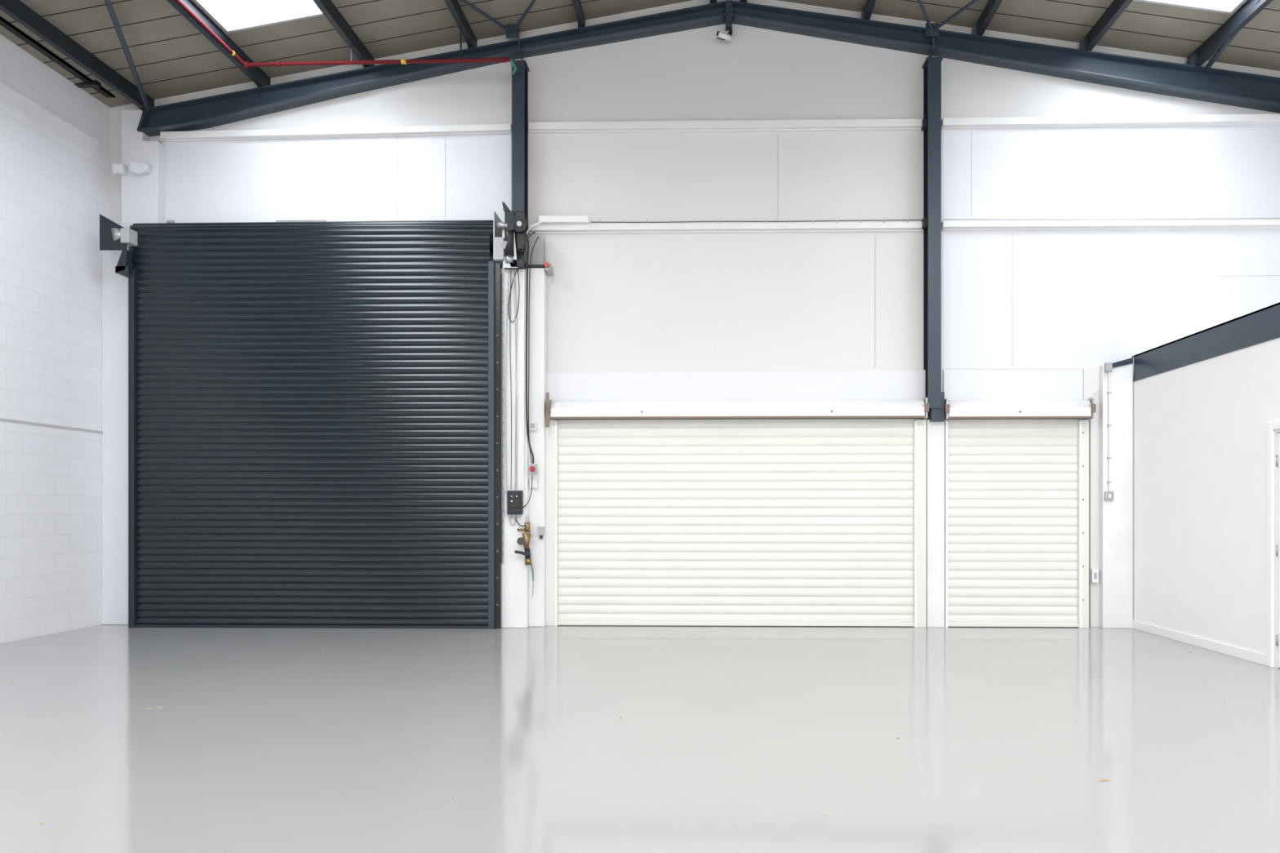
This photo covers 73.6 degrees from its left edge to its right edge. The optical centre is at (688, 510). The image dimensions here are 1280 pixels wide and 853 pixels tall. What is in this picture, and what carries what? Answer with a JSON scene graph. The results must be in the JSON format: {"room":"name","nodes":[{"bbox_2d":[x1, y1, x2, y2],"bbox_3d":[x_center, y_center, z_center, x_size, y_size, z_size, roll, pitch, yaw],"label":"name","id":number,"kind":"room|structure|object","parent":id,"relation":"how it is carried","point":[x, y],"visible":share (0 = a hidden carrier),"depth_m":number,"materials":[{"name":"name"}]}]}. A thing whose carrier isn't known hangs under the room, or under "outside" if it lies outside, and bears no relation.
{"room":"empty warehouse","nodes":[
{"label":"empty warehouse","id":0,"kind":"room"},
{"bbox_2d":[0,34,110,644],"bbox_3d":[-7.620,-1.815,-0.352,0.250,6.450,22.000,0,0,1],"label":"blockwork","id":1,"kind":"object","parent":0,"point":[54,193],"visible":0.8,"depth_m":9.66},
{"bbox_2d":[0,80,99,144],"bbox_3d":[-7.473,-4.474,-0.481,0.050,0.050,21.750,0,0,1],"label":"rail","id":2,"kind":"object","parent":1,"relation":"attached to","point":[5,86],"visible":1,"depth_m":9.58,"materials":[{"name":"white metal"}]},
{"bbox_2d":[0,417,102,432],"bbox_3d":[-7.491,-0.962,-0.430,0.012,0.020,21.850,0,0,1],"label":"ledge","id":3,"kind":"object","parent":1,"relation":"attached to","point":[1,419],"visible":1,"depth_m":9.65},
{"bbox_2d":[0,16,115,97],"bbox_3d":[-7.466,-5.074,-0.366,0.460,0.130,21.580,0,0,1],"label":"flange","id":4,"kind":"object","parent":1,"relation":"on","point":[21,36],"depth_m":9.58,"materials":[{"name":"metal"}]},
{"bbox_2d":[0,16,115,96],"bbox_3d":[-7.291,-5.125,-0.371,0.030,0.170,21.580,0,0,1],"label":"beam","id":5,"kind":"structure","parent":4,"relation":"on","point":[0,16],"depth_m":9.44,"materials":[{"name":"metal"}]},
{"bbox_2d":[102,223,132,624],"bbox_3d":[-7.040,-1.056,10.562,0.342,4.932,0.150,0,0,1],"label":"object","id":6,"kind":"object","parent":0,"point":[114,286],"visible":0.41,"depth_m":10.49,"materials":[{"name":"white paint"}]},
{"bbox_2d":[120,109,164,226],"bbox_3d":[-6.742,-4.212,10.554,0.459,1.428,0.150,0,0,1],"label":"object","id":7,"kind":"object","parent":6,"relation":"on","point":[142,197],"visible":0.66,"depth_m":10.48,"materials":[{"name":"white paint"}]},
{"bbox_2d":[111,163,127,175],"bbox_3d":[-6.957,-4.168,10.439,0.132,0.120,0.090,0,0,1],"label":"security light","id":8,"kind":"object","parent":7,"relation":"attached to","point":[117,169],"visible":1,"depth_m":10.40,"materials":[{"name":"white plastic"}]},
{"bbox_2d":[128,160,151,176],"bbox_3d":[-6.699,-4.181,10.433,0.222,0.166,0.090,0,0,1],"label":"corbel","id":9,"kind":"object","parent":7,"relation":"attached to","point":[141,169],"visible":1,"depth_m":10.39,"materials":[{"name":"white plastic"}]},
{"bbox_2d":[0,0,1272,110],"bbox_3d":[0.064,-5.605,-0.552,14.123,1.383,22.000,0,0,1],"label":"ceiling beams","id":10,"kind":"structure","parent":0,"point":[18,11],"depth_m":9.61,"materials":[{"name":"black metal"}]},
{"bbox_2d":[0,0,272,107],"bbox_3d":[-6.618,-5.209,-0.378,2.356,0.479,22.500,0,0,1],"label":"panels","id":11,"kind":"object","parent":10,"relation":"on","point":[171,56],"visible":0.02,"depth_m":9.54,"materials":[{"name":"beige metal"}]},
{"bbox_2d":[192,0,227,31],"bbox_3d":[-5.207,-5.401,7.869,0.035,0.106,3.330,0,0,1],"label":"kerb","id":12,"kind":"object","parent":11,"relation":"on","point":[204,5],"visible":1,"depth_m":9.25,"materials":[{"name":"grey plastic"}]},
{"bbox_2d":[225,5,324,33],"bbox_3d":[-4.612,-5.502,7.853,1.226,0.307,3.400,0,0,1],"label":"window","id":13,"kind":"structure","parent":10,"relation":"attached to","point":[310,11],"depth_m":9.52,"materials":[{"name":"white glass"}]},
{"bbox_2d":[206,0,316,22],"bbox_3d":[-4.612,-5.562,7.853,1.266,0.224,3.440,0,0,1],"label":"sheet","id":14,"kind":"object","parent":13,"relation":"on","point":[229,10],"visible":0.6,"depth_m":9.39,"materials":[{"name":"white plastic"}]},
{"bbox_2d":[227,15,359,77],"bbox_3d":[-4.551,-5.512,10.187,1.226,0.287,1.269,0,0,1],"label":"panel strip","id":15,"kind":"object","parent":10,"relation":"on","point":[313,38],"visible":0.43,"depth_m":10.00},
{"bbox_2d":[175,0,516,75],"bbox_3d":[-3.874,-5.379,-0.071,3.210,0.440,20.756,0,0,1],"label":"pipe","id":16,"kind":"object","parent":10,"relation":"hanging from","point":[403,61],"visible":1,"depth_m":9.87,"materials":[{"name":"red metal"}]},
{"bbox_2d":[136,0,734,136],"bbox_3d":[-3.087,-5.384,10.423,7.307,1.481,0.202,0,0,1],"label":"rafter","id":17,"kind":"object","parent":10,"relation":"attached to","point":[208,112],"visible":0.98,"depth_m":10.42,"materials":[{"name":"metal"}]},
{"bbox_2d":[331,0,690,58],"bbox_3d":[-2.003,-5.990,-0.498,4.426,0.829,22.500,0,0,1],"label":"panels","id":18,"kind":"object","parent":10,"relation":"on","point":[386,28],"visible":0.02,"depth_m":10.12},
{"bbox_2d":[777,0,1113,42],"bbox_3d":[2.359,-6.028,-0.612,4.301,0.753,22.500,0,0,1],"label":"panels","id":19,"kind":"object","parent":10,"relation":"on","point":[1070,20],"visible":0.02,"depth_m":10.08,"materials":[{"name":"beige metal"}]},
{"bbox_2d":[732,0,1279,113],"bbox_3d":[4.150,-5.390,10.241,7.318,1.470,0.190,0,0,1],"label":"rafter","id":20,"kind":"object","parent":10,"relation":"attached to","point":[1229,87],"visible":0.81,"depth_m":10.22,"materials":[{"name":"metal"}]},
{"bbox_2d":[1096,0,1230,57],"bbox_3d":[5.386,-5.598,9.971,1.200,0.268,1.185,0,0,1],"label":"panel strip","id":21,"kind":"object","parent":10,"relation":"on","point":[1146,27],"visible":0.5,"depth_m":9.83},
{"bbox_2d":[1133,0,1233,13],"bbox_3d":[5.326,-5.588,7.679,1.200,0.288,3.400,0,0,1],"label":"window","id":22,"kind":"structure","parent":10,"relation":"attached to","point":[1205,5],"depth_m":9.34,"materials":[{"name":"white glass"}]},
{"bbox_2d":[1213,0,1233,2],"bbox_3d":[5.326,-5.648,7.679,1.240,0.204,3.440,0,0,1],"label":"sheet","id":23,"kind":"object","parent":22,"relation":"on","point":[1226,1],"visible":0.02,"depth_m":9.32,"materials":[{"name":"white plastic"}]},
{"bbox_2d":[1184,0,1279,71],"bbox_3d":[6.971,-5.307,-0.731,2.525,0.475,22.500,0,0,1],"label":"panels","id":24,"kind":"object","parent":10,"relation":"on","point":[1257,44],"visible":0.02,"depth_m":9.83,"materials":[{"name":"beige metal"}]},
{"bbox_2d":[1231,0,1246,12],"bbox_3d":[5.908,-5.497,7.664,0.035,0.106,3.330,0,0,1],"label":"skylight","id":25,"kind":"object","parent":24,"relation":"on","point":[1235,4],"visible":1,"depth_m":9.24,"materials":[{"name":"grey plastic"}]},
{"bbox_2d":[0,624,1279,852],"bbox_3d":[0.219,1.485,-0.556,16.034,0.150,22.600,0,0,1],"label":"floor","id":26,"kind":"structure","parent":0,"point":[272,742],"depth_m":5.20,"materials":[{"name":"grey concrete"}]},
{"bbox_2d":[501,267,537,627],"bbox_3d":[-2.023,-0.746,10.303,0.444,4.311,0.405,0,0,1],"label":"column","id":27,"kind":"structure","parent":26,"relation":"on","point":[514,572],"depth_m":10.21,"materials":[{"name":"white paint"}]},
{"bbox_2d":[506,490,523,517],"bbox_3d":[-2.063,-0.072,10.156,0.175,0.321,0.102,0,0,1],"label":"control box","id":28,"kind":"object","parent":27,"relation":"attached to","point":[514,498],"visible":1,"depth_m":10.13,"materials":[{"name":"plastic"}]},
{"bbox_2d":[511,62,524,259],"bbox_3d":[-2.052,-4.164,10.295,0.148,2.520,0.016,0,0,1],"label":"flange","id":29,"kind":"object","parent":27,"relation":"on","point":[517,79],"visible":0.71,"depth_m":10.29,"materials":[{"name":"metal"}]},
{"bbox_2d":[501,210,538,597],"bbox_3d":[-2.002,-1.258,10.158,0.450,4.602,0.086,0,0,1],"label":"cables","id":30,"kind":"object","parent":27,"relation":"attached to","point":[527,303],"visible":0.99,"depth_m":10.17,"materials":[{"name":"black plastic"}]},
{"bbox_2d":[501,201,545,269],"bbox_3d":[-1.975,-3.261,10.218,0.457,0.778,0.374,0,0,1],"label":"motor","id":31,"kind":"object","parent":27,"relation":"attached to","point":[516,223],"visible":0.99,"depth_m":10.11,"materials":[{"name":"grey metal"}]},
{"bbox_2d":[505,260,553,525],"bbox_3d":[-1.901,-1.565,10.269,0.584,3.493,0.115,0,0,-28],"label":"chain","id":32,"kind":"object","parent":31,"relation":"hanging from","point":[508,297],"visible":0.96,"depth_m":10.17,"materials":[{"name":"metal"}]},
{"bbox_2d":[515,515,533,581],"bbox_3d":[-1.950,0.457,10.149,0.213,0.779,0.110,0,0,1],"label":"valve","id":33,"kind":"object","parent":27,"relation":"attached to","point":[525,540],"visible":1,"depth_m":10.13,"materials":[{"name":"gold metal"}]},
{"bbox_2d":[528,267,547,626],"bbox_3d":[-1.836,-0.759,10.401,0.208,4.338,0.200,0,0,1],"label":"column","id":34,"kind":"structure","parent":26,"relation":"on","point":[538,366],"depth_m":10.30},
{"bbox_2d":[528,421,537,430],"bbox_3d":[-1.868,-1.015,10.272,0.089,0.108,0.060,0,0,1],"label":"junction box","id":35,"kind":"object","parent":34,"relation":"attached to","point":[532,424],"visible":1,"depth_m":10.25,"materials":[{"name":"white plastic"}]},
{"bbox_2d":[529,480,537,488],"bbox_3d":[-1.859,-0.314,10.274,0.089,0.098,0.055,0,0,1],"label":"junction box","id":36,"kind":"object","parent":34,"relation":"attached to","point":[535,482],"visible":1,"depth_m":10.25,"materials":[{"name":"white plastic"}]},
{"bbox_2d":[537,526,544,538],"bbox_3d":[-1.768,0.270,10.269,0.069,0.148,0.060,0,0,1],"label":"junction box","id":37,"kind":"object","parent":34,"relation":"attached to","point":[540,529],"visible":1,"depth_m":10.24,"materials":[{"name":"grey plastic"}]},
{"bbox_2d":[11,644,1225,825],"bbox_3d":[-1.188,1.405,6.626,12.217,0.009,5.710,0,0,1],"label":"debris","id":38,"kind":"object","parent":26,"relation":"on","point":[40,824],"visible":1,"depth_m":5.26,"materials":[{"name":"grey"}]},
{"bbox_2d":[926,419,945,627],"bbox_3d":[2.990,0.160,10.316,0.224,2.499,0.120,0,0,1],"label":"pillar","id":39,"kind":"structure","parent":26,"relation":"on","point":[935,431],"depth_m":10.26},
{"bbox_2d":[927,391,944,422],"bbox_3d":[2.982,-1.237,10.266,0.155,0.351,0.180,0,0,1],"label":"column base","id":40,"kind":"structure","parent":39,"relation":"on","point":[935,415],"depth_m":10.18,"materials":[{"name":"metal"}]},
{"bbox_3d":[2.938,-3.305,10.267,0.060,4.180,0.188,0,0,1],"label":"web","id":41,"kind":"object","parent":40,"relation":"on","visible":0},
{"bbox_2d":[928,58,941,408],"bbox_3d":[2.936,-3.305,10.165,0.154,4.180,0.016,0,0,1],"label":"steel column","id":42,"kind":"structure","parent":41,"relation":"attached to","point":[934,64],"depth_m":10.16,"materials":[{"name":"metal"}]},
{"bbox_2d":[1097,364,1133,628],"bbox_3d":[5.126,-0.166,10.245,0.356,3.152,0.150,0,0,1],"label":"column","id":43,"kind":"structure","parent":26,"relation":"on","point":[1115,516],"depth_m":10.17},
{"bbox_2d":[1104,362,1112,491],"bbox_3d":[4.999,-0.984,10.149,0.077,1.540,0.050,0,0,1],"label":"conduit","id":44,"kind":"object","parent":43,"relation":"attached to","point":[1108,366],"visible":1,"depth_m":10.15,"materials":[{"name":"white plastic"}]},
{"bbox_2d":[1104,491,1113,500],"bbox_3d":[5.009,-0.170,10.148,0.096,0.107,0.050,0,0,1],"label":"light switch","id":45,"kind":"object","parent":43,"relation":"attached to","point":[1108,495],"visible":1,"depth_m":10.13,"materials":[{"name":"white plastic"}]},
{"bbox_2d":[1112,357,1133,368],"bbox_3d":[5.140,-1.750,10.230,0.317,0.135,0.140,0,0,1],"label":"cleat","id":46,"kind":"object","parent":43,"relation":"attached to","point":[1130,361],"visible":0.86,"depth_m":10.16,"materials":[{"name":"metal"}]},
{"bbox_2d":[104,0,1260,108],"bbox_3d":[-0.262,-5.419,9.245,12.821,1.035,2.093,0,0,1],"label":"roof bracing","id":47,"kind":"structure","parent":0,"point":[931,29],"depth_m":9.90,"materials":[{"name":"black metal"}]},
{"bbox_2d":[110,0,1279,420],"bbox_3d":[0.508,-2.457,10.565,16.034,7.735,0.250,0,0,1],"label":"wall","id":48,"kind":"structure","parent":0,"point":[712,301],"depth_m":10.44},
{"bbox_2d":[99,210,507,629],"bbox_3d":[-4.557,-1.067,10.323,4.874,4.954,0.600,0,0,1],"label":"roller shutter","id":49,"kind":"object","parent":48,"relation":"attached to","point":[314,406],"visible":1,"depth_m":10.20,"materials":[{"name":"metal"}]},
{"bbox_2d":[160,123,511,142],"bbox_3d":[-4.361,-4.654,10.522,4.398,0.144,0.090,0,0,1],"label":"rail","id":50,"kind":"object","parent":48,"relation":"attached to","point":[504,127],"depth_m":10.50,"materials":[{"name":"white metal"}]},
{"bbox_2d":[161,133,511,222],"bbox_3d":[-4.384,-3.956,10.566,4.406,1.377,0.004,0,0,1],"label":"wall panel","id":51,"kind":"object","parent":48,"relation":"attached to","point":[326,179],"visible":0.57,"depth_m":10.56,"materials":[{"name":"white metal"}]},
{"bbox_2d":[397,136,398,218],"bbox_3d":[-3.587,-4.115,10.543,0.006,1.029,0.007,0,0,1],"label":"seam","id":52,"kind":"object","parent":51,"relation":"attached to","point":[397,136],"visible":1,"depth_m":10.54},
{"bbox_2d":[444,135,445,218],"bbox_3d":[-2.998,-4.109,10.528,0.006,1.027,0.007,0,0,1],"label":"seam","id":53,"kind":"object","parent":51,"relation":"attached to","point":[445,135],"visible":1,"depth_m":10.53,"materials":[{"name":"white metal"}]},
{"bbox_2d":[511,60,529,71],"bbox_3d":[-2.050,-5.414,10.394,0.188,0.020,0.225,0,0,1],"label":"plate","id":54,"kind":"object","parent":48,"relation":"attached to","point":[526,66],"visible":0.43,"depth_m":10.35,"materials":[{"name":"metal"}]},
{"bbox_2d":[524,71,528,235],"bbox_3d":[-2.047,-4.164,10.499,0.148,2.520,0.016,0,0,1],"label":"flange","id":55,"kind":"object","parent":48,"relation":"attached to","point":[526,73],"visible":0.21,"depth_m":10.49,"materials":[{"name":"metal"}]},
{"bbox_2d":[543,261,553,275],"bbox_3d":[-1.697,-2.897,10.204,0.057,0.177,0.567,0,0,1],"label":"switch","id":56,"kind":"object","parent":48,"relation":"attached to","point":[548,268],"visible":1,"depth_m":10.22,"materials":[{"name":"grey plastic"}]},
{"bbox_2d":[715,26,732,40],"bbox_3d":[0.436,-5.760,10.317,0.196,0.212,0.250,0,0,1],"label":"security camera","id":57,"kind":"object","parent":48,"relation":"attached to","point":[726,35],"visible":1,"depth_m":10.24,"materials":[{"name":"plastic"}]},
{"bbox_2d":[528,128,920,133],"bbox_3d":[0.444,-4.653,10.427,4.818,0.056,0.030,0,0,1],"label":"lip","id":58,"kind":"object","parent":48,"relation":"attached to","point":[846,129],"visible":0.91,"depth_m":10.42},
{"bbox_2d":[528,221,922,231],"bbox_3d":[0.442,-3.453,10.397,4.791,0.091,0.090,0,0,1],"label":"rail","id":59,"kind":"object","parent":48,"relation":"attached to","point":[887,224],"visible":0.92,"depth_m":10.36,"materials":[{"name":"white metal"}]},
{"bbox_2d":[525,215,589,234],"bbox_3d":[-1.601,-3.393,10.359,0.794,0.359,0.092,0,0,1],"label":"cable trunking","id":60,"kind":"object","parent":59,"relation":"attached to","point":[542,219],"visible":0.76,"depth_m":10.33,"materials":[{"name":"white plastic"}]},
{"bbox_2d":[920,217,928,228],"bbox_3d":[2.850,-3.455,10.279,0.058,0.098,0.100,0,0,1],"label":"cleat","id":61,"kind":"object","parent":59,"relation":"attached to","point":[925,220],"visible":1,"depth_m":10.23,"materials":[{"name":"metal"}]},
{"bbox_2d":[591,217,1279,222],"bbox_3d":[3.090,-3.499,10.274,8.547,0.057,0.022,0,0,1],"label":"cable","id":62,"kind":"object","parent":59,"relation":"attached to","point":[670,221],"visible":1,"depth_m":10.29,"materials":[{"name":"plastic"}]},
{"bbox_2d":[528,118,923,131],"bbox_3d":[0.442,-4.691,10.397,4.791,0.106,0.090,0,0,1],"label":"rail","id":63,"kind":"object","parent":48,"relation":"attached to","point":[901,122],"visible":1,"depth_m":10.36,"materials":[{"name":"white metal"}]},
{"bbox_2d":[920,118,928,130],"bbox_3d":[2.850,-4.650,10.279,0.058,0.098,0.100,0,0,1],"label":"cleat","id":64,"kind":"object","parent":63,"relation":"attached to","point":[925,121],"visible":1,"depth_m":10.23,"materials":[{"name":"metal"}]},
{"bbox_2d":[528,228,923,234],"bbox_3d":[0.444,-3.413,10.427,4.818,0.051,0.030,0,0,1],"label":"lip","id":65,"kind":"object","parent":48,"relation":"attached to","point":[856,230],"visible":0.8,"depth_m":10.41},
{"bbox_2d":[546,369,925,400],"bbox_3d":[0.565,-1.510,10.424,4.636,0.386,0.030,0,0,1],"label":"wall panel","id":66,"kind":"object","parent":48,"relation":"attached to","point":[889,384],"visible":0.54,"depth_m":10.41,"materials":[{"name":"white metal"}]},
{"bbox_2d":[545,392,928,627],"bbox_3d":[0.574,0.000,10.304,4.626,2.819,0.270,0,0,1],"label":"roller shutter","id":67,"kind":"object","parent":48,"relation":"attached to","point":[650,522],"visible":1,"depth_m":10.35,"materials":[{"name":"metal"}]},
{"bbox_2d":[777,132,778,218],"bbox_3d":[1.100,-4.087,10.421,0.006,1.057,0.007,0,0,1],"label":"seam","id":68,"kind":"object","parent":48,"relation":"attached to","point":[778,132],"visible":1,"depth_m":10.42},
{"bbox_2d":[875,235,875,367],"bbox_3d":[2.279,-2.545,10.391,0.006,1.610,0.007,0,0,1],"label":"seam","id":69,"kind":"object","parent":48,"relation":"attached to","point":[875,235],"visible":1,"depth_m":10.39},
{"bbox_2d":[923,67,928,397],"bbox_3d":[2.941,-3.305,10.369,0.154,4.180,0.016,0,0,1],"label":"flange","id":70,"kind":"object","parent":48,"relation":"attached to","point":[925,69],"visible":0.21,"depth_m":10.36,"materials":[{"name":"metal"}]},
{"bbox_2d":[921,57,942,68],"bbox_3d":[2.938,-5.385,10.265,0.194,0.020,0.225,0,0,1],"label":"plate","id":71,"kind":"object","parent":48,"relation":"attached to","point":[925,64],"visible":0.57,"depth_m":10.22,"materials":[{"name":"metal"}]},
{"bbox_2d":[942,369,1083,400],"bbox_3d":[3.949,-1.507,10.336,1.702,0.392,0.030,0,0,1],"label":"wall panel","id":72,"kind":"object","parent":48,"relation":"attached to","point":[957,384],"visible":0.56,"depth_m":10.32,"materials":[{"name":"white metal"}]},
{"bbox_2d":[944,398,1096,627],"bbox_3d":[3.934,0.042,10.216,1.812,2.735,0.270,0,0,1],"label":"roller shutter","id":73,"kind":"object","parent":48,"relation":"attached to","point":[1016,504],"visible":0.97,"depth_m":10.26,"materials":[{"name":"metal"}]},
{"bbox_2d":[1083,366,1099,399],"bbox_3d":[4.903,-1.514,10.296,0.272,0.448,0.060,0,0,1],"label":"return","id":74,"kind":"object","parent":48,"relation":"attached to","point":[1091,375],"visible":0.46,"depth_m":10.27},
{"bbox_2d":[1088,391,1098,626],"bbox_3d":[4.922,-0.057,10.300,0.146,2.934,0.050,0,0,1],"label":"reveal","id":75,"kind":"object","parent":48,"relation":"attached to","point":[1093,423],"visible":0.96,"depth_m":10.28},
{"bbox_2d":[1090,568,1098,582],"bbox_3d":[4.879,0.787,10.244,0.077,0.166,0.065,0,0,1],"label":"box","id":76,"kind":"object","parent":75,"relation":"attached to","point":[1094,572],"visible":1,"depth_m":10.22,"materials":[{"name":"white plastic"}]},
{"bbox_2d":[941,113,1279,128],"bbox_3d":[5.412,-4.690,10.268,4.682,0.091,0.090,0,0,1],"label":"rail","id":77,"kind":"object","parent":48,"relation":"attached to","point":[1259,117],"visible":0.77,"depth_m":10.24,"materials":[{"name":"white metal"}]},
{"bbox_2d":[941,218,1279,229],"bbox_3d":[5.412,-3.449,10.268,4.682,0.090,0.090,0,0,1],"label":"rail","id":78,"kind":"object","parent":48,"relation":"attached to","point":[1177,222],"visible":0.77,"depth_m":10.24,"materials":[{"name":"white metal"}]},
{"bbox_2d":[942,226,1279,231],"bbox_3d":[5.442,-3.409,10.297,4.709,0.050,0.030,0,0,1],"label":"lip","id":79,"kind":"object","parent":48,"relation":"attached to","point":[1276,227],"visible":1,"depth_m":10.29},
{"bbox_2d":[942,123,1279,128],"bbox_3d":[5.442,-4.654,10.297,4.709,0.043,0.030,0,0,1],"label":"lip","id":80,"kind":"object","parent":48,"relation":"attached to","point":[1223,124],"visible":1,"depth_m":10.29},
{"bbox_2d":[942,228,1279,368],"bbox_3d":[5.455,-2.550,10.310,4.720,1.707,0.004,0,0,1],"label":"wall panel","id":81,"kind":"object","parent":48,"relation":"attached to","point":[1082,299],"visible":0.89,"depth_m":10.32,"materials":[{"name":"white metal"}]},
{"bbox_2d":[1012,232,1013,365],"bbox_3d":[3.933,-2.559,10.348,0.006,1.614,0.007,0,0,1],"label":"seam","id":82,"kind":"object","parent":81,"relation":"attached to","point":[1012,233],"visible":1,"depth_m":10.34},
{"bbox_2d":[1213,275,1279,276],"bbox_3d":[7.070,-2.825,10.266,1.486,0.015,0.007,0,0,1],"label":"scratch seam","id":83,"kind":"object","parent":81,"relation":"attached to","point":[1245,275],"visible":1,"depth_m":10.27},
{"bbox_2d":[942,124,1279,220],"bbox_3d":[5.455,-4.079,10.310,4.720,1.137,0.004,0,0,1],"label":"wall panel","id":84,"kind":"object","parent":48,"relation":"attached to","point":[1187,171],"visible":1,"depth_m":10.32,"materials":[{"name":"white metal"}]},
{"bbox_2d":[971,130,972,215],"bbox_3d":[3.442,-4.093,10.361,0.006,1.031,0.007,0,0,1],"label":"seam","id":85,"kind":"object","parent":84,"relation":"attached to","point":[971,131],"visible":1,"depth_m":10.36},
{"bbox_2d":[1114,130,1115,215],"bbox_3d":[5.154,-4.076,10.316,0.006,1.026,0.007,0,0,1],"label":"seam","id":86,"kind":"object","parent":84,"relation":"attached to","point":[1114,131],"visible":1,"depth_m":10.31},
{"bbox_2d":[1133,337,1279,667],"bbox_3d":[6.598,-0.107,3.780,2.905,3.034,13.000,0,0,1],"label":"wall","id":87,"kind":"structure","parent":0,"point":[1200,428],"depth_m":8.70,"materials":[{"name":"paint"}]},
{"bbox_2d":[1133,620,1266,666],"bbox_3d":[5.136,1.360,3.743,0.016,0.100,12.850,0,0,1],"label":"baseboard","id":88,"kind":"structure","parent":87,"relation":"attached to","point":[1241,653],"depth_m":8.69,"materials":[{"name":"paint"}]},
{"bbox_2d":[1133,333,1279,382],"bbox_3d":[5.198,-1.545,3.741,0.132,0.027,12.850,0,0,1],"label":"flange","id":89,"kind":"object","parent":87,"relation":"on","point":[1276,336],"visible":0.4,"depth_m":8.56,"materials":[{"name":"metal"}]},
{"bbox_2d":[1133,302,1279,378],"bbox_3d":[5.159,-1.694,3.742,0.030,0.300,12.850,0,0,1],"label":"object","id":90,"kind":"object","parent":89,"relation":"on","point":[1264,324],"visible":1,"depth_m":8.57,"materials":[{"name":"metal"}]},
{"bbox_2d":[1131,302,1279,357],"bbox_3d":[5.205,-1.834,3.766,0.120,0.020,12.900,0,0,1],"label":"flange","id":91,"kind":"object","parent":90,"relation":"attached to","point":[1264,308],"visible":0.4,"depth_m":8.54,"materials":[{"name":"metal"}]},
{"bbox_2d":[1266,422,1274,667],"bbox_3d":[5.234,0.310,7.670,0.025,2.200,0.070,0,0,1],"label":"trim","id":92,"kind":"structure","parent":87,"relation":"attached to","point":[1270,433],"depth_m":7.65,"materials":[{"name":"paint"}]},
{"bbox_2d":[1271,420,1279,429],"bbox_3d":[5.221,-0.755,7.175,0.025,0.070,0.920,0,0,1],"label":"trim","id":93,"kind":"structure","parent":87,"relation":"attached to","point":[1276,424],"depth_m":7.57,"materials":[{"name":"paint"}]},
{"bbox_2d":[1274,429,1279,668],"bbox_3d":[5.305,0.345,7.620,0.120,2.130,0.025,0,0,1],"label":"door frame","id":94,"kind":"structure","parent":87,"relation":"attached to","point":[1276,434],"depth_m":7.61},
{"bbox_2d":[1275,634,1278,645],"bbox_3d":[5.251,1.160,7.606,0.018,0.100,0.018,0,0,1],"label":"hinge","id":95,"kind":"object","parent":87,"relation":"attached to","point":[1277,635],"visible":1,"depth_m":7.60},
{"bbox_2d":[1275,545,1278,555],"bbox_3d":[5.251,0.360,7.606,0.018,0.100,0.018,0,0,1],"label":"hinge","id":96,"kind":"object","parent":87,"relation":"attached to","point":[1277,546],"visible":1,"depth_m":7.60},
{"bbox_2d":[1275,455,1278,466],"bbox_3d":[5.251,-0.440,7.606,0.018,0.100,0.018,0,0,1],"label":"hinge","id":97,"kind":"object","parent":87,"relation":"attached to","point":[1277,456],"visible":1,"depth_m":7.60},
{"bbox_2d":[1278,432,1279,667],"bbox_3d":[5.267,0.356,7.174,0.043,2.092,0.860,0,0,1],"label":"leaf","id":98,"kind":"object","parent":87,"relation":"attached to","point":[1278,433],"visible":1,"depth_m":7.59,"materials":[{"name":"paint"}]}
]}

